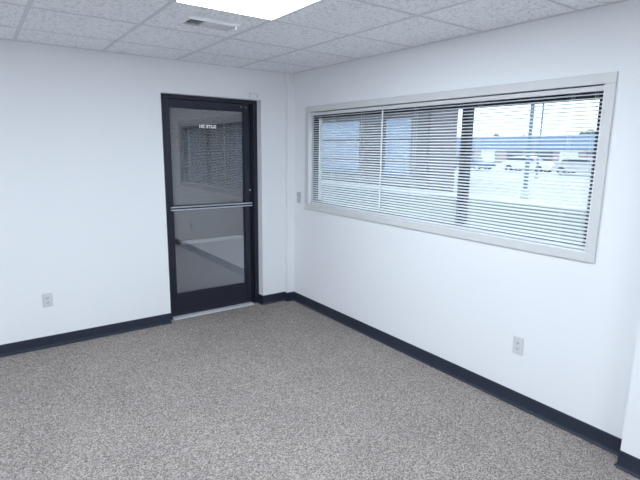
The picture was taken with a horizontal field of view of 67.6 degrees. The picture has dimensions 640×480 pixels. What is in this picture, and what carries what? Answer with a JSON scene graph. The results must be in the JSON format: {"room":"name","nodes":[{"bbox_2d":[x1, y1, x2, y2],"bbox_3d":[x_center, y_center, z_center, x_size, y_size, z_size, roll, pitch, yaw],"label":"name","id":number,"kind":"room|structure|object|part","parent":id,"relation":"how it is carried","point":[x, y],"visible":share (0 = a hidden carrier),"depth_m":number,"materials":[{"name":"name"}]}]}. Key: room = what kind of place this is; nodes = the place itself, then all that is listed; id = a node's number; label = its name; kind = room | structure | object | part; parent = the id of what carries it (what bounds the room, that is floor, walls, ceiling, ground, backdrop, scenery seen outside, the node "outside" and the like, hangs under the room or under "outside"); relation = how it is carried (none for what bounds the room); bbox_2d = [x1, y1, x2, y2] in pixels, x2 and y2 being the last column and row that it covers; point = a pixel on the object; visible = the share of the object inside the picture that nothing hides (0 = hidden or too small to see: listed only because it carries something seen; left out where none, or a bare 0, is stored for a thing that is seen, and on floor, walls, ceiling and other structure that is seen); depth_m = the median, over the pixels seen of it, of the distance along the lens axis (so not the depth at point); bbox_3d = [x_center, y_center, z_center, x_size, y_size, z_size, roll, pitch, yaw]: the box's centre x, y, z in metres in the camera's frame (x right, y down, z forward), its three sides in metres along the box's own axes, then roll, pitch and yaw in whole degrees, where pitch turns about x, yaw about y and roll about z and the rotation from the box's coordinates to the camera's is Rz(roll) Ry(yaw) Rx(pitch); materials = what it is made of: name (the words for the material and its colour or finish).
{"room":"empty office room","nodes":[
{"label":"empty office room","id":0,"kind":"room"},
{"bbox_2d":[0,39,294,344],"bbox_3d":[-2.483,-0.501,3.691,5.610,2.890,0.212,-7,13,-35],"label":"wall","id":1,"kind":"structure","parent":0,"point":[83,221],"depth_m":4.08,"materials":[{"name":"white paint"}]},
{"bbox_2d":[42,293,52,306],"bbox_3d":[-2.264,0.499,3.975,0.072,0.117,0.013,-7,13,-35],"label":"electrical outlet","id":2,"kind":"object","parent":1,"relation":"attached to","point":[47,297],"visible":1,"depth_m":3.97,"materials":[{"name":"white plastic"}]},
{"bbox_2d":[0,291,293,357],"bbox_3d":[-2.479,0.877,3.910,5.300,0.099,0.160,-7,13,-35],"label":"baseboard","id":3,"kind":"structure","parent":1,"relation":"attached to","point":[19,347],"depth_m":4.24,"materials":[{"name":"plastic"}]},
{"bbox_2d":[161,93,258,319],"bbox_3d":[-1.077,-0.320,4.815,1.012,2.153,0.115,-7,13,-35],"label":"door","id":4,"kind":"structure","parent":1,"relation":"in","point":[193,303],"depth_m":4.91,"materials":[{"name":"black metal"}]},
{"bbox_2d":[250,93,257,97],"bbox_3d":[-0.663,-1.439,4.769,0.086,0.044,0.008,-7,13,-35],"label":"plate","id":5,"kind":"object","parent":1,"relation":"attached to","point":[252,95],"visible":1,"depth_m":4.77,"materials":[{"name":"white paint"}]},
{"bbox_2d":[169,108,243,243],"bbox_3d":[-4.092,-1.253,7.294,8.400,3.012,0.240,-7,13,-35],"label":"wall","id":6,"kind":"structure","parent":0,"point":[206,162],"depth_m":8.65,"materials":[{"name":"paint"}]},
{"bbox_2d":[0,0,627,73],"bbox_3d":[-0.308,-1.050,0.526,5.300,0.320,7.300,-7,13,-35],"label":"ceiling","id":7,"kind":"structure","parent":0,"point":[321,33],"depth_m":3.08,"materials":[{"name":"tile"}]},
{"bbox_2d":[178,15,240,31],"bbox_3d":[-0.692,-1.344,2.999,0.340,0.037,0.178,-7,13,-35],"label":"ceiling vent","id":8,"kind":"object","parent":7,"relation":"in","point":[191,20],"visible":1,"depth_m":2.98,"materials":[{"name":"metal"}]},
{"bbox_2d":[177,0,317,19],"bbox_3d":[-0.177,-1.259,2.238,0.602,0.102,1.222,-7,13,-35],"label":"ceiling light","id":9,"kind":"object","parent":7,"relation":"attached to","point":[267,9],"visible":1,"depth_m":2.62,"materials":[{"name":"plastic"}]},
{"bbox_2d":[0,237,639,479],"bbox_3d":[-0.807,1.207,3.089,8.400,0.200,11.550,-7,13,-35],"label":"floor","id":10,"kind":"structure","parent":0,"point":[282,390],"depth_m":3.10,"materials":[{"name":"carpet"}]},
{"bbox_2d":[178,235,242,244],"bbox_3d":[-2.000,-0.005,8.839,1.210,0.042,0.140,-7,13,-35],"label":"curb","id":11,"kind":"object","parent":10,"relation":"on","point":[236,236],"visible":1,"depth_m":8.76,"materials":[{"name":"concrete"}]},
{"bbox_2d":[294,0,639,458],"bbox_3d":[1.889,-0.166,2.220,0.277,2.890,7.450,-7,13,-35],"label":"wall","id":12,"kind":"structure","parent":0,"point":[462,302],"depth_m":3.11,"materials":[{"name":"white paint"}]},
{"bbox_2d":[297,192,300,202],"bbox_3d":[-0.228,-0.455,5.106,0.009,0.116,0.070,-7,13,-35],"label":"light switch","id":13,"kind":"object","parent":12,"relation":"attached to","point":[298,193],"visible":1,"depth_m":5.10,"materials":[{"name":"grey plastic"}]},
{"bbox_2d":[305,71,617,262],"bbox_3d":[0.748,-0.613,3.798,0.126,1.035,2.920,-7,13,-35],"label":"window","id":14,"kind":"structure","parent":12,"relation":"in","point":[608,79],"depth_m":3.21,"materials":[{"name":"beige paint"}]},
{"bbox_2d":[310,85,603,249],"bbox_3d":[0.721,-0.609,3.773,0.066,0.911,2.790,-7,13,-35],"label":"window blind","id":15,"kind":"object","parent":14,"relation":"attached to","point":[572,91],"visible":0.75,"depth_m":3.31,"materials":[{"name":"beige paint"}]},
{"bbox_3d":[0.126,-0.763,4.608,0.029,0.868,0.002,-7,13,-35],"label":"ladder cord","id":16,"kind":"part","parent":15,"relation":"part of","materials":[{"name":"white fabric"}]},
{"bbox_3d":[0.371,-0.697,4.274,0.029,0.868,0.002,-7,13,-35],"label":"ladder cord","id":17,"kind":"part","parent":15,"relation":"part of","materials":[{"name":"white fabric"}]},
{"bbox_3d":[0.511,-0.667,4.016,0.015,0.817,0.015,7,12,31],"label":"lift cord","id":18,"kind":"part","parent":15,"relation":"part of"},
{"bbox_3d":[0.740,-0.597,3.772,0.029,0.868,0.002,-7,13,-35],"label":"ladder cord","id":19,"kind":"part","parent":15,"relation":"part of","materials":[{"name":"white fabric"}]},
{"bbox_3d":[0.728,-0.170,3.861,0.025,0.016,2.780,-7,13,-35],"label":"rail","id":20,"kind":"part","parent":15,"relation":"part of","materials":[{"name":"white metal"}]},
{"bbox_3d":[1.083,-0.504,3.305,0.029,0.868,0.002,-7,13,-35],"label":"ladder cord","id":21,"kind":"part","parent":15,"relation":"part of","materials":[{"name":"white fabric"}]},
{"bbox_3d":[1.444,-0.407,2.813,0.029,0.868,0.002,-7,13,-35],"label":"ladder cord","id":22,"kind":"part","parent":15,"relation":"part of","materials":[{"name":"white fabric"}]},
{"bbox_3d":[1.520,-0.386,2.710,0.029,0.868,0.002,-7,13,-35],"label":"ladder cord","id":23,"kind":"part","parent":15,"relation":"part of","materials":[{"name":"white fabric"}]},
{"bbox_2d":[293,292,639,478],"bbox_3d":[1.768,1.206,2.466,0.138,0.099,7.248,-7,13,-35],"label":"baseboard","id":24,"kind":"structure","parent":12,"relation":"attached to","point":[626,462],"depth_m":3.30,"materials":[{"name":"plastic"}]},
{"bbox_2d":[512,336,523,355],"bbox_3d":[1.301,0.694,3.144,0.013,0.117,0.072,-7,13,-35],"label":"electrical outlet","id":25,"kind":"object","parent":12,"relation":"attached to","point":[518,342],"visible":1,"depth_m":3.14,"materials":[{"name":"white plastic"}]},
{"label":"outside","id":26,"kind":"structure","parent":0,"visible":0},
{"bbox_2d":[321,183,423,200],"bbox_3d":[-9.550,-3.668,28.588,12.240,0.090,31.000,-7,13,-35],"label":"courtyard","id":27,"kind":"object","parent":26,"point":[322,183],"visible":0.07,"depth_m":19.97,"materials":[{"name":"concrete"}]},
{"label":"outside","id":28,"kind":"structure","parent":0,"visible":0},
{"bbox_2d":[337,195,585,238],"bbox_3d":[4.915,0.238,8.888,12.240,0.100,18.500,-7,13,-35],"label":"lawn","id":29,"kind":"structure","parent":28,"point":[429,195],"depth_m":14.21,"materials":[{"name":"green plant"}]},
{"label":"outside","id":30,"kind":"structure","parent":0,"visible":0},
{"bbox_2d":[322,165,590,204],"bbox_3d":[31.142,-13.221,82.327,117.600,0.180,170.000,-7,13,-35],"label":"parking lot","id":31,"kind":"structure","parent":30,"point":[496,165],"depth_m":25.84,"materials":[{"name":"grey asphalt"}]},
{"bbox_2d":[322,110,458,191],"bbox_3d":[3.998,-6.999,31.844,10.450,5.620,21.000,-7,13,-35],"label":"brick building","id":32,"kind":"structure","parent":31,"relation":"on","point":[456,113],"depth_m":23.89,"materials":[{"name":"grey brick"}]},
{"bbox_3d":[0.930,-5.375,27.746,0.030,2.870,4.270,-7,13,-35],"label":"blue pane","id":33,"kind":"part","parent":32,"relation":"part of","materials":[{"name":"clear glass"}]},
{"bbox_3d":[3.864,-4.582,23.751,0.030,2.870,1.810,-7,13,-35],"label":"blue pane","id":34,"kind":"part","parent":32,"relation":"part of","materials":[{"name":"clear glass"}]},
{"bbox_2d":[455,155,495,170],"bbox_3d":[14.809,-7.584,46.935,1.830,1.450,4.458,-7,13,-35],"label":"parked car","id":35,"kind":"object","parent":31,"relation":"on","point":[459,155],"visible":0.31,"depth_m":45.60,"materials":[{"name":"blue paint"}]},
{"bbox_2d":[456,136,594,163],"bbox_3d":[33.484,-13.278,71.471,10.900,4.020,46.800,-7,13,-35],"label":"building","id":36,"kind":"structure","parent":31,"relation":"on","point":[556,137],"depth_m":67.21,"materials":[{"name":"blue metal"}]},
{"bbox_2d":[520,104,534,198],"bbox_3d":[8.386,-4.718,17.596,0.340,6.500,1.570,-7,13,-35],"label":"lamp post","id":37,"kind":"object","parent":31,"relation":"on","point":[531,108],"visible":0.21,"depth_m":18.31,"materials":[{"name":"metal"}]},
{"bbox_2d":[501,156,554,171],"bbox_3d":[18.835,-6.813,43.134,1.830,1.450,4.458,-8,14,-38],"label":"parked car","id":38,"kind":"object","parent":31,"relation":"on","point":[513,156],"visible":0.43,"depth_m":42.72,"materials":[{"name":"white paint"}]},
{"bbox_2d":[534,104,544,178],"bbox_3d":[14.587,-7.190,30.309,0.280,6.800,1.440,-7,13,-35],"label":"lamp post","id":39,"kind":"object","parent":31,"relation":"on","point":[543,104],"visible":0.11,"depth_m":30.93,"materials":[{"name":"metal"}]},
{"bbox_2d":[552,157,592,174],"bbox_3d":[21.179,-5.861,38.260,1.830,1.450,4.458,-7,13,-35],"label":"parked car","id":40,"kind":"object","parent":31,"relation":"on","point":[564,160],"visible":0.29,"depth_m":38.25,"materials":[{"name":"silver paint"}]},
{"bbox_2d":[578,129,595,134],"bbox_3d":[46.646,-16.107,82.314,5.100,5.898,4.757,-7,13,-35],"label":"tree","id":41,"kind":"object","parent":31,"relation":"on","point":[580,133],"visible":0.02,"depth_m":81.72,"materials":[{"name":"green plant"}]},
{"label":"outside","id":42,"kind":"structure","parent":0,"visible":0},
{"bbox_2d":[428,193,586,211],"bbox_3d":[10.367,-0.435,12.758,1.200,0.130,18.500,-7,13,-35],"label":"sidewalk","id":43,"kind":"structure","parent":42,"point":[437,193],"depth_m":16.95,"materials":[{"name":"concrete"}]}
]}

